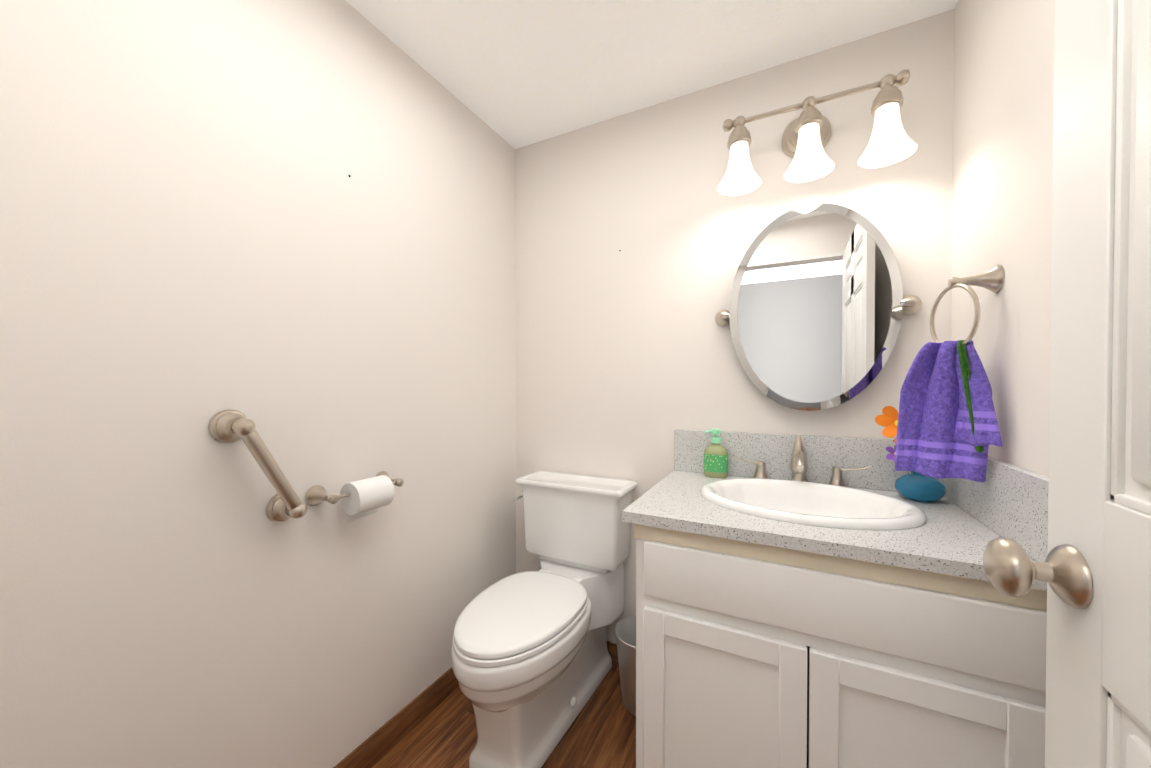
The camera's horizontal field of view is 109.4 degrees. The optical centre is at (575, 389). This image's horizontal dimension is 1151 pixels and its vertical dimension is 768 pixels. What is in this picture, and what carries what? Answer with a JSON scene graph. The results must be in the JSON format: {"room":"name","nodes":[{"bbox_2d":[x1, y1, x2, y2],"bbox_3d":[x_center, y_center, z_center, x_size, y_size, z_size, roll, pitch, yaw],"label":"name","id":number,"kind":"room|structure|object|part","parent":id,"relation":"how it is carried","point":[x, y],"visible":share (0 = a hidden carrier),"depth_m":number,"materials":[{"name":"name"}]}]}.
{"room":"bathroom","nodes":[
{"label":"bathroom","id":0,"kind":"room"},
{"bbox_2d":[0,0,515,767],"bbox_3d":[-0.776,0.019,1.253,0.100,2.440,1.880,0,1,27],"label":"wall","id":1,"kind":"structure","parent":0,"point":[200,228],"depth_m":1.01,"materials":[{"name":"white paint"}]},
{"bbox_2d":[208,409,306,521],"bbox_3d":[-0.781,0.204,1.032,0.094,0.310,0.198,0,1,27],"label":"grab bar","id":2,"kind":"object","parent":1,"relation":"attached to","point":[284,503],"visible":1,"depth_m":1.00,"materials":[{"name":"silver metal"}]},
{"bbox_2d":[305,471,403,522],"bbox_3d":[-0.650,0.336,1.254,0.126,0.124,0.277,0,1,27],"label":"toilet paper holder","id":3,"kind":"object","parent":1,"relation":"attached to","point":[364,497],"visible":1,"depth_m":1.21,"materials":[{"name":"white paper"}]},
{"bbox_2d":[333,667,458,767],"bbox_3d":[-0.698,1.193,1.294,0.016,0.092,1.760,0,1,27],"label":"baseboard","id":4,"kind":"structure","parent":1,"relation":"attached to","point":[372,750],"depth_m":1.44,"materials":[{"name":"brown wood"}]},
{"bbox_2d":[372,665,635,767],"bbox_3d":[-0.122,1.281,0.242,2.900,0.060,3.310,0,1,27],"label":"floor","id":5,"kind":"structure","parent":0,"point":[600,732],"depth_m":1.45,"materials":[{"name":"brown wood"}]},
{"bbox_2d":[451,471,636,767],"bbox_3d":[-0.136,0.819,1.531,0.508,0.835,0.794,0,1,27],"label":"toilet","id":6,"kind":"object","parent":5,"relation":"on","point":[531,662],"visible":1,"depth_m":1.46,"materials":[{"name":"white ceramic"}]},
{"bbox_2d":[615,616,635,715],"bbox_3d":[0.266,1.093,1.608,0.220,0.284,0.220,0,1,27],"label":"trash can","id":7,"kind":"object","parent":5,"relation":"on","point":[625,630],"visible":0.38,"depth_m":1.56,"materials":[{"name":"silver metal"}]},
{"bbox_2d":[622,429,1048,767],"bbox_3d":[0.662,0.700,1.226,0.873,1.078,0.628,0,1,27],"label":"bathroom vanity","id":8,"kind":"object","parent":5,"relation":"on","point":[806,601],"visible":1,"depth_m":0.97,"materials":[{"name":"white wood"}]},
{"bbox_2d":[704,428,727,477],"bbox_3d":[0.539,0.243,1.565,0.090,0.184,0.062,0,1,27],"label":"soap bottle","id":9,"kind":"object","parent":8,"relation":"on","point":[715,459],"visible":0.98,"depth_m":1.54,"materials":[{"name":"green plastic"}]},
{"bbox_2d":[875,406,946,501],"bbox_3d":[1.026,0.191,1.252,0.182,0.296,0.158,0,1,27],"label":"vase","id":10,"kind":"object","parent":8,"relation":"on","point":[914,486],"visible":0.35,"depth_m":1.24,"materials":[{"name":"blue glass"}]},
{"bbox_2d":[346,0,957,148],"bbox_3d":[0.041,-1.227,0.877,1.885,0.060,1.980,0,1,27],"label":"ceiling","id":11,"kind":"structure","parent":0,"point":[515,74],"depth_m":1.42,"materials":[{"name":"paint"}]},
{"bbox_2d":[515,9,954,642],"bbox_3d":[0.469,0.014,1.728,1.885,2.440,0.100,0,1,27],"label":"wall","id":12,"kind":"structure","parent":0,"point":[637,233],"depth_m":1.68,"materials":[{"name":"white paint"}]},
{"bbox_2d":[607,641,618,666],"bbox_3d":[0.079,1.186,1.875,0.810,0.092,0.016,0,1,27],"label":"baseboard","id":13,"kind":"structure","parent":12,"relation":"attached to","point":[612,647],"depth_m":1.82,"materials":[{"name":"brown wood"}]},
{"bbox_2d":[717,69,917,195],"bbox_3d":[0.787,-0.858,1.384,0.574,0.265,0.203,0,1,27],"label":"sconce","id":14,"kind":"object","parent":12,"relation":"attached to","point":[806,136],"visible":1,"depth_m":1.33,"materials":[{"name":"white glass"}]},
{"bbox_3d":[0.585,-0.801,1.457,0.148,0.149,0.148,0,1,27],"label":"lamp shade","id":15,"kind":"part","parent":14,"relation":"part of","materials":[{"name":"white glass"}]},
{"bbox_3d":[0.777,-0.800,1.359,0.148,0.149,0.148,0,1,27],"label":"lamp shade","id":16,"kind":"part","parent":14,"relation":"part of","materials":[{"name":"white glass"}]},
{"bbox_3d":[0.964,-0.799,1.263,0.148,0.149,0.148,0,1,27],"label":"lamp shade","id":17,"kind":"part","parent":14,"relation":"part of","materials":[{"name":"white glass"}]},
{"bbox_2d":[715,203,921,410],"bbox_3d":[0.827,-0.285,1.446,0.642,0.720,0.068,0,1,27],"label":"mirror","id":18,"kind":"object","parent":12,"relation":"attached to","point":[820,304],"visible":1,"depth_m":1.41,"materials":[{"name":"silver glass"}]},
{"bbox_2d":[951,0,1054,476],"bbox_3d":[0.813,0.028,0.440,0.100,2.440,1.880,0,1,27],"label":"wall","id":19,"kind":"structure","parent":0,"point":[1003,126],"depth_m":0.97,"materials":[{"name":"white paint"}]},
{"bbox_2d":[895,264,1003,481],"bbox_3d":[0.958,-0.040,1.053,0.198,0.541,0.190,0,1,27],"label":"towel ring","id":20,"kind":"object","parent":19,"relation":"attached to","point":[947,426],"visible":1,"depth_m":1.04,"materials":[{"name":"purple fabric"}]},
{"bbox_2d":[983,0,1150,767],"bbox_3d":[0.509,0.173,0.196,0.198,2.133,0.926,0,1,27],"label":"door","id":21,"kind":"structure","parent":19,"relation":"in","point":[1093,570],"depth_m":0.51,"materials":[{"name":"white wood"}]}
]}

